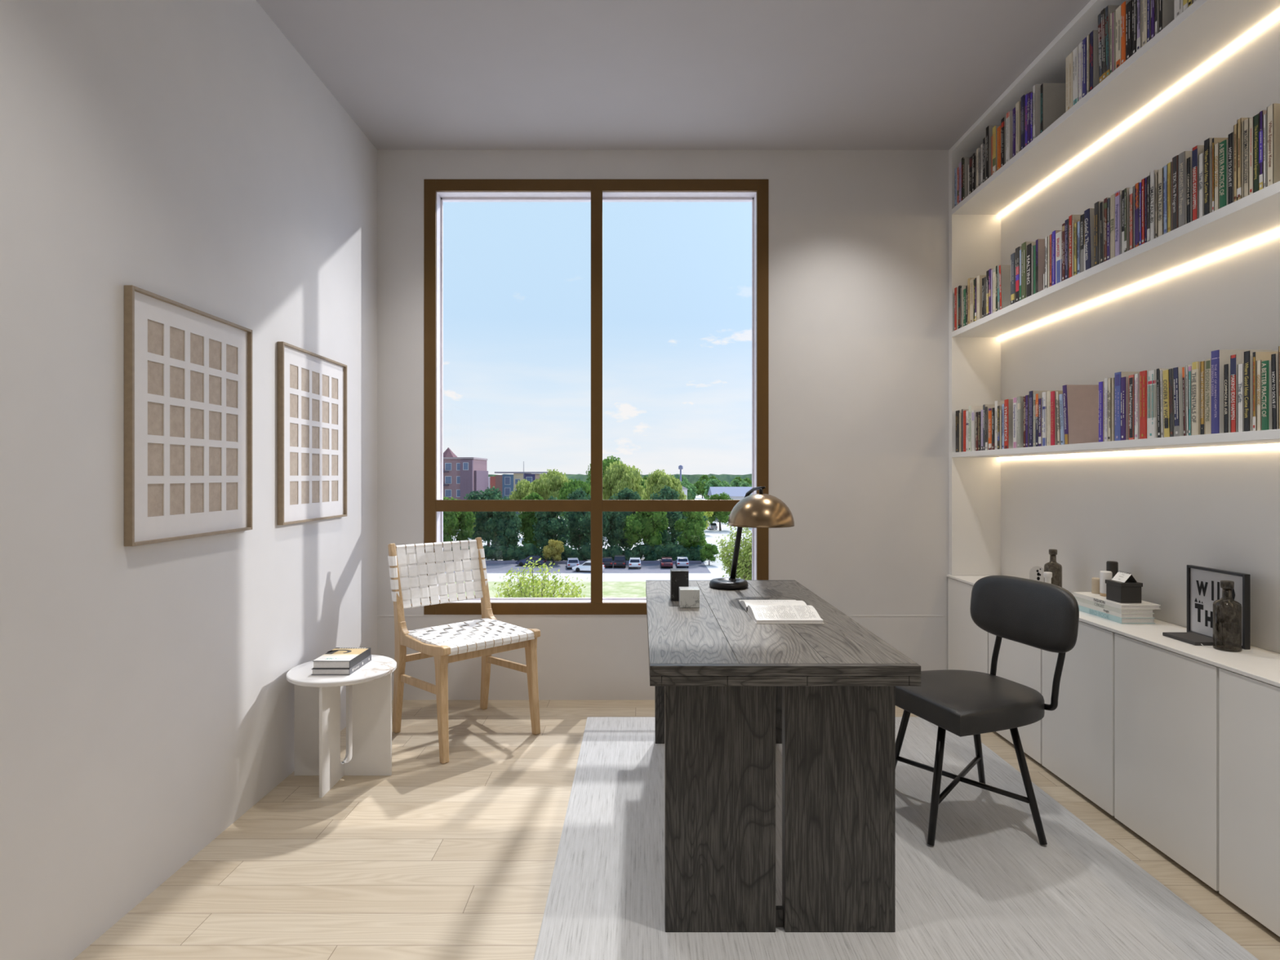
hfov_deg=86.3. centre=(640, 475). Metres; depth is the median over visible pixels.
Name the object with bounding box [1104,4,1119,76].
book
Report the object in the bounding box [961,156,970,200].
book
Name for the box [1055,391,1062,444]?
book
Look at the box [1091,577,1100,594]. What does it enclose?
candle
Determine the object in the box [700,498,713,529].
tree
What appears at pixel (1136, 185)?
book
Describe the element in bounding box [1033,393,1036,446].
book
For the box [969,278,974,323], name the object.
book
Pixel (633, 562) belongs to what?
car
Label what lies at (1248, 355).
book
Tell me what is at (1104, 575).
candle
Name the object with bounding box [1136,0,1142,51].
book
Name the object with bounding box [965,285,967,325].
book
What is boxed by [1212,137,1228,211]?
book
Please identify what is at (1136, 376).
book
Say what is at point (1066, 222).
book
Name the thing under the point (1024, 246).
book
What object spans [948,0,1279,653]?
bookcase
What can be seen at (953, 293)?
book
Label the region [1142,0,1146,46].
book
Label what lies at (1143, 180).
book
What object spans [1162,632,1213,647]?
notebook
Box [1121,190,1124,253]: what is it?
book
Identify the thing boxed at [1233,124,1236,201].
book
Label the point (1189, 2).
book
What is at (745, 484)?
tree
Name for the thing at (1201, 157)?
book
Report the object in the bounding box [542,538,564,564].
tree
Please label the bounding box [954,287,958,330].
book
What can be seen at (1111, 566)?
canister
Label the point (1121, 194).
book
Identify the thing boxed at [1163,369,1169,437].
book
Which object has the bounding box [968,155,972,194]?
book
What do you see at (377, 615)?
trim
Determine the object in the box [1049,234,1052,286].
book
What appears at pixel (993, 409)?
book
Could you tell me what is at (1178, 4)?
book
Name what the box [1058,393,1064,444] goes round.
book
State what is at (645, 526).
tree
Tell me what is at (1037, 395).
book
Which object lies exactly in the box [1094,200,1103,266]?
book
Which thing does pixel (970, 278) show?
book
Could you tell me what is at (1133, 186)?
book
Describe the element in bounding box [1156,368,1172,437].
book
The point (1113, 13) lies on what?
book
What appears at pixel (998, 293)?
book
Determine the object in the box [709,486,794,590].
desk lamp
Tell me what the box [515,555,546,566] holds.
car
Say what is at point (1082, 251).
book
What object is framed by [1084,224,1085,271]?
book
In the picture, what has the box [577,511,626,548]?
tree
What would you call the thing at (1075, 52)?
book
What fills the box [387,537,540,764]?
woven chair
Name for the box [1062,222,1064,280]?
book
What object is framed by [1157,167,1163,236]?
book
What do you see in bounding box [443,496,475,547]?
tree
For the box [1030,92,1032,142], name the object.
book
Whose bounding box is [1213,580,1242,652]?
glass bottle
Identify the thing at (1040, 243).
book
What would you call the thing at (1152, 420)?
book
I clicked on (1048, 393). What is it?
book
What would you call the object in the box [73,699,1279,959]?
floor
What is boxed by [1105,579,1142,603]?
storage box
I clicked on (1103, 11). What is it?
book
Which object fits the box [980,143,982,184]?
book
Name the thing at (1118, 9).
book
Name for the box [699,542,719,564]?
tree
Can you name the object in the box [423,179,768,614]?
window
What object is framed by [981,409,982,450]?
book
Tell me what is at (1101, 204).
book
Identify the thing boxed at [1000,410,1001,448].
book
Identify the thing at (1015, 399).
book
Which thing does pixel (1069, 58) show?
book
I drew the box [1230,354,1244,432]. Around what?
book
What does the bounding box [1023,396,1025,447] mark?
book
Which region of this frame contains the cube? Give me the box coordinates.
[679,586,699,607]
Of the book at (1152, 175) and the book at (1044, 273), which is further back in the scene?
the book at (1044, 273)
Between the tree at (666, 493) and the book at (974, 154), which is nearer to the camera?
the book at (974, 154)
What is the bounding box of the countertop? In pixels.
[946,574,1279,687]
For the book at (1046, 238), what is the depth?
2.89 m
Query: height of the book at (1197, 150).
0.229 m
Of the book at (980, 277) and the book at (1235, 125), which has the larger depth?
the book at (980, 277)
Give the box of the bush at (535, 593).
[492,556,587,597]
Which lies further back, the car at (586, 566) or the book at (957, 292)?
the car at (586, 566)
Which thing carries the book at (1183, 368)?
on the bookcase
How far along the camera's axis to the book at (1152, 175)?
2.29 m
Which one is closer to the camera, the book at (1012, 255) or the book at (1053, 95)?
the book at (1053, 95)
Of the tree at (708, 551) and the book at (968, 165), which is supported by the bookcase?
the book at (968, 165)
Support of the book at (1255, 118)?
on the bookcase
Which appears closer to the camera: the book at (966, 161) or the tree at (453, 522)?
the book at (966, 161)
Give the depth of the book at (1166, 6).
2.25 m
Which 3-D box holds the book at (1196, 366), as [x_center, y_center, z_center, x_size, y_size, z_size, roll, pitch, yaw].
[1.802,-0.237,2.118,0.173,0.226,0.024,0,0,0]
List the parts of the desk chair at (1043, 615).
leg, leg, seat, leg, post, backrest, leg, post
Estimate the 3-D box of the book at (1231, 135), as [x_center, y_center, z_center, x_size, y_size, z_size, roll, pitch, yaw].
[1.793,-0.892,1.988,0.156,0.206,0.016,0,0,0]
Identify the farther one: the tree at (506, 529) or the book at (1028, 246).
the tree at (506, 529)
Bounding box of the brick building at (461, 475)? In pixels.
[443,447,488,499]
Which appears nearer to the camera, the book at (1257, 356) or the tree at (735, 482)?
the book at (1257, 356)
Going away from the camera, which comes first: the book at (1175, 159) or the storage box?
the book at (1175, 159)
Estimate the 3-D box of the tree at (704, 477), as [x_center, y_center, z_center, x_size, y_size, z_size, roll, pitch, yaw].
[55.578,6.672,562.495,14.703,14.771,16.703,0,0,33]
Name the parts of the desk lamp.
stem, lamp shade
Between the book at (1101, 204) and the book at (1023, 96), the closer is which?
the book at (1101, 204)
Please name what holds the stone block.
on the desk at (730, 687)
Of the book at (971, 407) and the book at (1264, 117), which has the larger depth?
the book at (971, 407)
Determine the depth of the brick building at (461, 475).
180.02 m
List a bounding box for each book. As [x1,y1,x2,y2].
[311,654,371,675]
[312,647,370,668]
[738,600,824,623]
[953,293,954,330]
[954,167,957,206]
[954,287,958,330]
[955,410,961,452]
[956,166,959,204]
[956,292,958,329]
[958,284,967,328]
[959,161,961,202]
[959,412,961,452]
[960,285,966,327]
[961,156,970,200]
[961,289,963,327]
[961,408,968,452]
[963,158,968,199]
[963,288,965,326]
[963,409,968,451]
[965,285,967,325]
[965,410,968,451]
[967,277,975,324]
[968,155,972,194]
[968,164,968,195]
[968,405,982,451]
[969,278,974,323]
[971,410,981,451]
[972,152,976,191]
[973,279,974,321]
[974,155,976,189]
[974,277,977,320]
[975,412,977,450]
[976,147,978,187]
[977,146,980,186]
[977,275,986,319]
[977,411,981,450]
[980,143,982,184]
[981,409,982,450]
[982,137,986,182]
[982,277,984,317]
[982,404,995,450]
[984,276,986,316]
[985,406,995,449]
[986,125,995,179]
[986,270,988,315]
[988,268,993,315]
[988,408,991,449]
[991,135,992,175]
[991,269,992,313]
[991,407,995,449]
[992,125,999,173]
[992,267,995,312]
[995,265,998,311]
[995,400,1004,449]
[996,125,1000,170]
[997,265,999,310]
[997,405,1001,448]
[999,264,1010,309]
[1000,116,1005,167]
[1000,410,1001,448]
[1001,404,1004,448]
[1004,399,1013,448]
[1005,111,1013,163]
[1010,252,1015,304]
[1013,106,1015,156]
[1013,397,1017,448]
[1015,101,1021,154]
[1015,246,1021,302]
[1017,395,1025,448]
[1019,249,1021,300]
[1021,93,1026,149]
[1021,241,1035,299]
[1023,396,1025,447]
[1024,93,1028,146]
[1025,395,1029,447]
[1026,243,1035,297]
[1027,91,1032,144]
[1029,391,1046,447]
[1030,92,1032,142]
[1031,244,1034,295]
[1032,84,1041,139]
[1033,244,1035,293]
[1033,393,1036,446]
[1035,239,1044,293]
[1035,393,1042,446]
[1038,398,1042,446]
[1040,83,1066,133]
[1042,391,1046,445]
[1043,273,1044,289]
[1044,236,1047,288]
[1046,391,1052,445]
[1047,235,1049,287]
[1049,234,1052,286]
[1050,391,1057,445]
[1052,230,1062,285]
[1055,231,1062,284]
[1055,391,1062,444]
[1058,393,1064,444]
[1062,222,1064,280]
[1062,384,1098,444]
[1064,218,1068,279]
[1066,51,1072,111]
[1068,214,1081,277]
[1071,219,1080,276]
[1072,45,1078,106]
[1073,222,1076,275]
[1073,591,1160,608]
[1074,595,1154,613]
[1076,220,1080,274]
[1076,600,1154,617]
[1078,41,1082,101]
[1078,604,1155,623]
[1080,213,1084,272]
[1082,37,1086,97]
[1084,208,1094,270]
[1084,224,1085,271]
[1086,34,1089,93]
[1089,30,1099,91]
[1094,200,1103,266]
[1097,13,1102,82]
[1098,381,1104,441]
[1099,201,1103,263]
[1100,8,1106,80]
[1103,197,1109,262]
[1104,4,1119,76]
[1104,377,1108,441]
[1106,197,1110,260]
[1107,377,1111,441]
[1110,11,1115,73]
[1110,193,1115,258]
[1111,377,1114,440]
[1112,12,1115,71]
[1114,371,1139,440]
[1115,4,1120,68]
[1115,190,1122,256]
[1120,0,1129,64]
[1120,194,1121,253]
[1120,377,1128,439]
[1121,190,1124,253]
[1124,187,1129,252]
[1125,0,1132,60]
[1128,186,1133,249]
[1128,374,1133,439]
[1132,0,1136,54]
[1133,186,1134,248]
[1133,373,1139,439]
[1134,182,1140,247]
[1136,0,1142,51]
[1138,182,1141,245]
[1139,370,1148,439]
[1141,177,1144,244]
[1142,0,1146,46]
[1144,177,1146,243]
[1146,0,1151,42]
[1146,175,1149,241]
[1146,369,1157,438]
[1149,169,1158,240]
[1151,0,1155,39]
[1155,0,1159,35]
[1155,172,1157,238]
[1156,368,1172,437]
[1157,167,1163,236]
[1159,0,1173,31]
[1160,369,1164,437]
[1163,164,1167,234]
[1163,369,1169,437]
[1167,161,1172,232]
[1168,368,1174,436]
[1172,155,1178,230]
[1173,0,1182,19]
[1173,367,1183,436]
[1178,151,1191,226]
[1182,0,1187,11]
[1182,367,1186,435]
[1185,364,1191,435]
[1186,156,1191,223]
[1187,0,1193,7]
[1188,365,1191,435]
[1191,145,1204,221]
[1191,361,1200,435]
[1198,152,1204,217]
[1200,360,1205,434]
[1204,137,1213,215]
[1204,358,1211,434]
[1211,349,1271,433]
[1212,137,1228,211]
[1213,142,1220,210]
[1219,139,1228,208]
[1223,364,1230,432]
[1228,132,1233,204]
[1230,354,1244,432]
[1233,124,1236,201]
[1236,117,1248,200]
[1237,363,1244,431]
[1241,121,1243,198]
[1243,117,1250,197]
[1244,350,1278,431]
[1249,116,1253,194]
[1253,113,1259,192]
[1253,351,1278,431]
[1256,360,1266,430]
[1258,110,1266,190]
[1262,113,1266,188]
[1262,360,1272,430]
[1266,103,1279,186]
[1271,353,1278,429]
[1278,346,1279,429]
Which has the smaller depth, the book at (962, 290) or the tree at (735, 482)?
the book at (962, 290)
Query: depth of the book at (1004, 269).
3.26 m
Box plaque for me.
[1036,568,1040,580]
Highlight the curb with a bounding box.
[444,560,701,564]
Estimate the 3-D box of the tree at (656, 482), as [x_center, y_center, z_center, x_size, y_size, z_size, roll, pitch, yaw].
[5.653,6.219,169.801,11.929,15.587,11.164,0,0,11]
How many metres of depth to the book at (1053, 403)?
2.84 m
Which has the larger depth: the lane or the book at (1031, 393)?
the lane
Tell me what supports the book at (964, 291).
on the bookcase
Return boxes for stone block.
[670,568,688,600]
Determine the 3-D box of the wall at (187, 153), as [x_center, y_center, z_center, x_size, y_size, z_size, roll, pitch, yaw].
[-1.540,-0.218,1.323,0.150,3.177,5.545,0,0,0]
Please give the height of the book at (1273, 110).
0.220 m
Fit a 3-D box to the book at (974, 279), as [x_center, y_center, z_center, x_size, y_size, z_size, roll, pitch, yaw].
[1.798,-0.898,3.518,0.162,0.219,0.017,0,0,0]
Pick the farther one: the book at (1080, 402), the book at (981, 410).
the book at (981, 410)
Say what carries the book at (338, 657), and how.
on the book at (315, 671)
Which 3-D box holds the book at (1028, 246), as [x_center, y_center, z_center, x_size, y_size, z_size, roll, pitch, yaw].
[1.792,-0.905,3.022,0.156,0.232,0.035,0,0,0]
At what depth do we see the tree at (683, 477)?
557.63 m
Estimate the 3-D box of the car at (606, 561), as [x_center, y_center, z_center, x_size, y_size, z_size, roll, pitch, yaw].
[-5.199,13.240,104.470,1.800,1.460,4.460,0,0,-3]
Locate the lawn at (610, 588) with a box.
[446,581,645,597]
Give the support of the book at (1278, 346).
on the bookcase
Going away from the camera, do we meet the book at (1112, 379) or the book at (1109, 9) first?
the book at (1112, 379)
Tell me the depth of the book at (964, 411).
3.62 m
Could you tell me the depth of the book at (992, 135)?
3.34 m
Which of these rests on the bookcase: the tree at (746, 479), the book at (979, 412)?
the book at (979, 412)
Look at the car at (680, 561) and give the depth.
102.67 m
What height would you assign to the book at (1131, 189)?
0.219 m
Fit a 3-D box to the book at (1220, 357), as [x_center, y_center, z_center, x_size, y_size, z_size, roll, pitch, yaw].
[1.795,-0.248,2.042,0.160,0.248,0.029,0,0,0]
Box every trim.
[377,615,423,616]
[847,615,943,616]
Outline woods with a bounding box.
[488,473,751,484]
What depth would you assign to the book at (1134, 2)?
2.38 m
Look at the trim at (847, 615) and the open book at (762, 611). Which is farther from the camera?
the trim at (847, 615)
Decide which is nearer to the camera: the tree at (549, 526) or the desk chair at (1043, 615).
the desk chair at (1043, 615)
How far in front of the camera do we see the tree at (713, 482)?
295.36 m
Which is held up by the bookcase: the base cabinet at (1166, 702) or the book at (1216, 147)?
the book at (1216, 147)
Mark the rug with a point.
(987, 888)
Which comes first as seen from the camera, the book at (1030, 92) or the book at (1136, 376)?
the book at (1136, 376)
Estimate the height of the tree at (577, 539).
11.809 m
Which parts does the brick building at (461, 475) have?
glass, glass, glass, glass, glass, glass, glass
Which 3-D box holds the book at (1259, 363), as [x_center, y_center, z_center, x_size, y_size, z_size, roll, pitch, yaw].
[1.800,-0.222,1.899,0.164,0.195,0.015,0,0,0]
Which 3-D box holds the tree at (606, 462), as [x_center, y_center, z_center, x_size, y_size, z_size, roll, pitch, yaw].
[-9.148,4.294,188.373,14.879,19.442,13.924,0,0,41]
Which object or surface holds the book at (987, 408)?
on the bookcase
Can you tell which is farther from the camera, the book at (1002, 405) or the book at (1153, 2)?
the book at (1002, 405)
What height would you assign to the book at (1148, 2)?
0.205 m
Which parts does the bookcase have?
panel, panel, shelf, shelf, shelf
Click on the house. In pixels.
(685, 489)
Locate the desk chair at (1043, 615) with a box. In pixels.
[895,575,1079,845]
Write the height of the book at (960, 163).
0.218 m
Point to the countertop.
(1255, 663)
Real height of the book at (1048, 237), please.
0.219 m
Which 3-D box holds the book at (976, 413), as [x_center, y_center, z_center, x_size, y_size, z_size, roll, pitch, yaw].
[1.797,-0.223,3.494,0.163,0.198,0.024,0,0,0]
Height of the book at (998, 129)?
0.208 m
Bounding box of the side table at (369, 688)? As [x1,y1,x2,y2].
[286,654,396,797]
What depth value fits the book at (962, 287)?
3.66 m
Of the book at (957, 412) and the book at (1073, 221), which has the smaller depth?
the book at (1073, 221)
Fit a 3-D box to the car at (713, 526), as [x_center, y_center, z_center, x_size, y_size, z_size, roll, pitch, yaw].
[18.206,13.100,175.971,1.800,1.740,4.460,0,0,-11]
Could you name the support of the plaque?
on the countertop
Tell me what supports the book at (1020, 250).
on the bookcase
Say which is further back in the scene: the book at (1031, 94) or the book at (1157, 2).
the book at (1031, 94)
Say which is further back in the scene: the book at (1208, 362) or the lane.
the lane
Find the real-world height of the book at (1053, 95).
0.213 m
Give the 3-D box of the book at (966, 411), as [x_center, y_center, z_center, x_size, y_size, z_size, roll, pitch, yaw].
[1.807,-0.231,3.595,0.183,0.213,0.028,0,0,0]
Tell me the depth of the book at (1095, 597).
2.60 m
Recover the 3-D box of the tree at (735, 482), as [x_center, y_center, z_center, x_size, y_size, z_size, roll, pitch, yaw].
[59.365,8.111,412.629,11.815,11.870,13.422,0,0,17]
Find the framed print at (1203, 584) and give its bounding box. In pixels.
[1186,564,1250,649]
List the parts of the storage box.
lid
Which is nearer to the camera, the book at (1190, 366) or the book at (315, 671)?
the book at (1190, 366)
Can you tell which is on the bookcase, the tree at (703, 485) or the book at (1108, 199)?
the book at (1108, 199)
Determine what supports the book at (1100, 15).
on the bookcase
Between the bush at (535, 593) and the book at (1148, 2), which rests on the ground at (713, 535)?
the bush at (535, 593)
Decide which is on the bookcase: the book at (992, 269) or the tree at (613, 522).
the book at (992, 269)
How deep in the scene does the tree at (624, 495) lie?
120.07 m
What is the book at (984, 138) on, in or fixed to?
on the bookcase
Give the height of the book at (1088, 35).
0.227 m
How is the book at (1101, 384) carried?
on the bookcase
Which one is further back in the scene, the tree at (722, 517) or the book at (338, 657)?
the tree at (722, 517)
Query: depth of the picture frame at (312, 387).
3.00 m
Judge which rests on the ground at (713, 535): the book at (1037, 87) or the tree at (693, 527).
the tree at (693, 527)
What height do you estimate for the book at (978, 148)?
0.204 m
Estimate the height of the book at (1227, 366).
0.201 m
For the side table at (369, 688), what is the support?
on the floor
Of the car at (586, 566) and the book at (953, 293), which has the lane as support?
the car at (586, 566)
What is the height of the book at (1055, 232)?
0.226 m
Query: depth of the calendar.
2.61 m
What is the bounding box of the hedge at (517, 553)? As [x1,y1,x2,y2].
[451,540,706,561]
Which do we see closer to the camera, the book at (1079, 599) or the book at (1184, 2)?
the book at (1184, 2)
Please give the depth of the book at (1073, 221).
2.71 m
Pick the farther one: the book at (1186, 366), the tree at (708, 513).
the tree at (708, 513)
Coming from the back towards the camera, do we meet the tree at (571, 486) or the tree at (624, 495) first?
the tree at (571, 486)
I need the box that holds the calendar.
[1111,571,1137,582]
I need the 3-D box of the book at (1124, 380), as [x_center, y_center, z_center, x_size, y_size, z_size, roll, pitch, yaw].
[1.805,-0.236,2.431,0.181,0.224,0.025,0,0,0]
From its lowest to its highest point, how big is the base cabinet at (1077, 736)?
0.684 m
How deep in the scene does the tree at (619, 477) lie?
157.82 m
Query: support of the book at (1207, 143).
on the bookcase
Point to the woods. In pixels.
(693, 478)
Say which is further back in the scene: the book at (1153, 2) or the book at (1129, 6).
the book at (1129, 6)
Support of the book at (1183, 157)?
on the bookcase
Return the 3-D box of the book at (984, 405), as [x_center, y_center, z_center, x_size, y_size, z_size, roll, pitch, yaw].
[1.805,-0.238,3.415,0.179,0.228,0.020,0,0,0]
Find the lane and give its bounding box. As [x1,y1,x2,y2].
[444,561,711,573]
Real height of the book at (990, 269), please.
0.225 m
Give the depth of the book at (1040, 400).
2.93 m
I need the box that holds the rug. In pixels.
[533,716,1258,959]
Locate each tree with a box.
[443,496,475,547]
[463,485,502,546]
[484,496,522,560]
[508,479,533,514]
[515,492,543,548]
[524,468,570,515]
[532,495,569,549]
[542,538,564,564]
[557,478,591,519]
[564,487,591,550]
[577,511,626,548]
[586,455,623,487]
[602,460,646,499]
[607,487,640,549]
[622,497,668,547]
[639,479,648,494]
[642,469,687,499]
[649,485,685,546]
[671,475,688,481]
[674,498,706,549]
[680,481,697,499]
[680,511,708,527]
[693,480,702,497]
[697,474,718,481]
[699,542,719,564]
[700,478,721,498]
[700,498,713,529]
[703,478,731,499]
[705,492,733,530]
[715,524,751,580]
[730,479,746,486]
[733,476,751,484]
[739,482,751,486]
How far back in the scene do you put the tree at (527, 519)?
119.10 m
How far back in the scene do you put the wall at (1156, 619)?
2.23 m
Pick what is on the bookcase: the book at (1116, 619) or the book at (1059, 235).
the book at (1059, 235)
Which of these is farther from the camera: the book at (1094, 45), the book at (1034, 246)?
the book at (1034, 246)
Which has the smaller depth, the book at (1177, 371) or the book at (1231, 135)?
the book at (1231, 135)
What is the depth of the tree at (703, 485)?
345.10 m
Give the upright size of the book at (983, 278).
0.201 m
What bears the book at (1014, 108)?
on the bookcase
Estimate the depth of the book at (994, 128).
3.31 m
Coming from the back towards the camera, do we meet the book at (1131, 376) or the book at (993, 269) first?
the book at (993, 269)
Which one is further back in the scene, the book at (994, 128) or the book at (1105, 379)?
the book at (994, 128)
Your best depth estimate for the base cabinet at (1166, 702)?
2.20 m
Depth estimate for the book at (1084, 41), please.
2.64 m
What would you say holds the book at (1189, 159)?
on the bookcase
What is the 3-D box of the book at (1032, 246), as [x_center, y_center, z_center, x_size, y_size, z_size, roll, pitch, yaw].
[1.808,-0.898,2.996,0.183,0.218,0.014,0,0,0]
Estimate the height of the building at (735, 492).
10.000 m
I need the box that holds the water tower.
[678,465,683,481]
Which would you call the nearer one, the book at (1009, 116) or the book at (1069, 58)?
the book at (1069, 58)
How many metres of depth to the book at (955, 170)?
3.73 m
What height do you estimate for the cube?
0.068 m
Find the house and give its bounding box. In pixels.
[681,486,688,498]
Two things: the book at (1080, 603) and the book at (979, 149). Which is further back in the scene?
the book at (979, 149)
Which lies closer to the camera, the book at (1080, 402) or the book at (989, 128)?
the book at (1080, 402)
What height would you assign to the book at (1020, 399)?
0.232 m
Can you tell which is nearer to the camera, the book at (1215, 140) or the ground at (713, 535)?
the book at (1215, 140)
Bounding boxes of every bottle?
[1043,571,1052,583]
[1044,549,1062,586]
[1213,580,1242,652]
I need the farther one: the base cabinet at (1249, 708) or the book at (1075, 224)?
the book at (1075, 224)
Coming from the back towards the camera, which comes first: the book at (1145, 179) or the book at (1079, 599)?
the book at (1079, 599)
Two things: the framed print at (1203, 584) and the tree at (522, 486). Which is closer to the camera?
the framed print at (1203, 584)
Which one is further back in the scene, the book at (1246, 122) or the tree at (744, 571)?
the tree at (744, 571)
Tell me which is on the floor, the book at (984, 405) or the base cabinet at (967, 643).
the base cabinet at (967, 643)
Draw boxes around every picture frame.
[124,284,252,546]
[277,341,346,524]
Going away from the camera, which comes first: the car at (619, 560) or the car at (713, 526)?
the car at (619, 560)
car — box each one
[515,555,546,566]
[566,557,579,568]
[572,560,604,572]
[602,556,613,567]
[613,555,626,567]
[628,557,640,568]
[660,556,672,568]
[675,556,688,567]
[706,522,717,529]
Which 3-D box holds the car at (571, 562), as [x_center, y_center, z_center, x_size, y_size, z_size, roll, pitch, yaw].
[-10.296,13.240,102.970,1.800,1.460,4.460,0,0,-9]
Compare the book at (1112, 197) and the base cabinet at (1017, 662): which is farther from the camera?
the base cabinet at (1017, 662)
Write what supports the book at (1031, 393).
on the bookcase
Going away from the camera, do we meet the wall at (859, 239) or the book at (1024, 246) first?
the book at (1024, 246)
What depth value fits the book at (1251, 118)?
1.92 m
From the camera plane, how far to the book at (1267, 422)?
1.87 m
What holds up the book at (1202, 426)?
on the bookcase
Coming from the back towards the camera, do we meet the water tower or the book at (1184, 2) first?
the water tower
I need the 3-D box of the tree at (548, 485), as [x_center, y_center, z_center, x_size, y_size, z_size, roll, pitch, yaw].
[-21.322,6.219,158.019,11.929,15.587,11.164,0,0,-24]
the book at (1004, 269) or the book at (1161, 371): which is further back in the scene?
the book at (1004, 269)
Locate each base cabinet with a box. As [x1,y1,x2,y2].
[947,577,988,673]
[988,632,1041,764]
[1041,620,1116,816]
[1114,633,1219,891]
[1218,667,1279,937]
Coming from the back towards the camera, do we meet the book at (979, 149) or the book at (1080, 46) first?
the book at (979, 149)
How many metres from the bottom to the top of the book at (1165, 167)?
0.225 m
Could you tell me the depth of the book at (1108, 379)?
2.50 m
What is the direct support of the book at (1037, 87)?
on the bookcase
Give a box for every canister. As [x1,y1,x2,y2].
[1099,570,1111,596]
[1106,560,1118,578]
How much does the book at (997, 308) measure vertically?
0.222 m
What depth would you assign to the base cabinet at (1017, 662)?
3.04 m
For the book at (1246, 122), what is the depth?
1.93 m
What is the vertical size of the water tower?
20.700 m
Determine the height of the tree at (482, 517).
12.167 m
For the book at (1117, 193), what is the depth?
2.46 m
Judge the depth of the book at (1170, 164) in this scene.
2.22 m
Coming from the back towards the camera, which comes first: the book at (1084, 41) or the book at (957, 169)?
the book at (957, 169)
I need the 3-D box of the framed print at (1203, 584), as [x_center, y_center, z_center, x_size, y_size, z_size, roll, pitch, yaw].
[1.921,0.433,2.277,0.018,0.238,0.231,0,0,0]
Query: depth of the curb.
107.39 m
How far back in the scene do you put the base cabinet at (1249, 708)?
1.91 m
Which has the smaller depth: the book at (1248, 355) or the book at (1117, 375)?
the book at (1248, 355)
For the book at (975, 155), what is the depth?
3.50 m
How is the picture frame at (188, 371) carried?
attached to the wall at (187, 153)
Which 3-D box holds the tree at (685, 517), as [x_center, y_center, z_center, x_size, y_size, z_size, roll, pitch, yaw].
[11.005,10.087,148.094,7.361,7.850,7.190,0,0,-1]
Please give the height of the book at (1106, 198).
0.235 m
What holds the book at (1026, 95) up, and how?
on the bookcase
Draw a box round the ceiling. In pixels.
[256,0,1090,150]
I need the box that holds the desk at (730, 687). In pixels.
[645,580,920,932]
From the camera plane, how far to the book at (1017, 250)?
3.12 m
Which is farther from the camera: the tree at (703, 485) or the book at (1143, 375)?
the tree at (703, 485)
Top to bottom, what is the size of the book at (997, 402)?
0.234 m
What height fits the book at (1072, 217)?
0.249 m
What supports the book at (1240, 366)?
on the bookcase
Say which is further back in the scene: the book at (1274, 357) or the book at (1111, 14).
the book at (1111, 14)
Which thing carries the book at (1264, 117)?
on the bookcase
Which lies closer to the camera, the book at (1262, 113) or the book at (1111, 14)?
the book at (1262, 113)
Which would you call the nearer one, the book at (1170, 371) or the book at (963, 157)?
the book at (1170, 371)
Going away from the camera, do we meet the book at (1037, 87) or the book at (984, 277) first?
the book at (1037, 87)
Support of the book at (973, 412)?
on the bookcase
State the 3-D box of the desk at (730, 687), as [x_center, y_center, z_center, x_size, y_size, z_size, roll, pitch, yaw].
[0.379,0.870,2.520,0.710,0.740,1.464,0,0,0]
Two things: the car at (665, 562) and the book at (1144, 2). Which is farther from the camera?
the car at (665, 562)
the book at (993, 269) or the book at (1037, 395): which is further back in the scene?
the book at (993, 269)
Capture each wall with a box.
[0,0,377,959]
[377,150,948,699]
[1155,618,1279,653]
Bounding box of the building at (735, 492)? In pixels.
[707,486,751,517]
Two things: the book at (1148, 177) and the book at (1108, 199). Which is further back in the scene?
the book at (1108, 199)
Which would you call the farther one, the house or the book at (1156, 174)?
the house
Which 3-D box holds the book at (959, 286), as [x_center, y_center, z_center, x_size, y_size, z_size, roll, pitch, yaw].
[1.795,-0.905,3.684,0.161,0.232,0.025,0,0,0]
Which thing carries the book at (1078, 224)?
on the bookcase
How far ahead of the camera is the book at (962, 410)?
3.64 m
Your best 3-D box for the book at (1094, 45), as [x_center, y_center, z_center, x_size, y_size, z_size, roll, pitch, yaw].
[1.800,-1.576,2.602,0.169,0.226,0.021,0,0,0]
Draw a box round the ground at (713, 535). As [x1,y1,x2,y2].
[451,494,751,581]
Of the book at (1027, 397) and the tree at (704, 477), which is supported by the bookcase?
the book at (1027, 397)
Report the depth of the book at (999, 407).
3.28 m
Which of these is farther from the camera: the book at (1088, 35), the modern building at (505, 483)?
the modern building at (505, 483)
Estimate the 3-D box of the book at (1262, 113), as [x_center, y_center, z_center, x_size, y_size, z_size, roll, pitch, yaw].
[1.801,-0.898,1.891,0.169,0.219,0.011,0,0,0]
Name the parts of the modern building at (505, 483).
glass, glass, glass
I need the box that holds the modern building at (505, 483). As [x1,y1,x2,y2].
[488,471,548,515]
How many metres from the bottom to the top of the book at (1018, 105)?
0.236 m
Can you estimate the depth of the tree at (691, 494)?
291.45 m
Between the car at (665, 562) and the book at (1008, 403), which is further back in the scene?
the car at (665, 562)
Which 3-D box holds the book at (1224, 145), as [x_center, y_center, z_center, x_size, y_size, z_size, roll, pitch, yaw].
[1.798,-0.887,2.015,0.167,0.196,0.024,0,0,0]

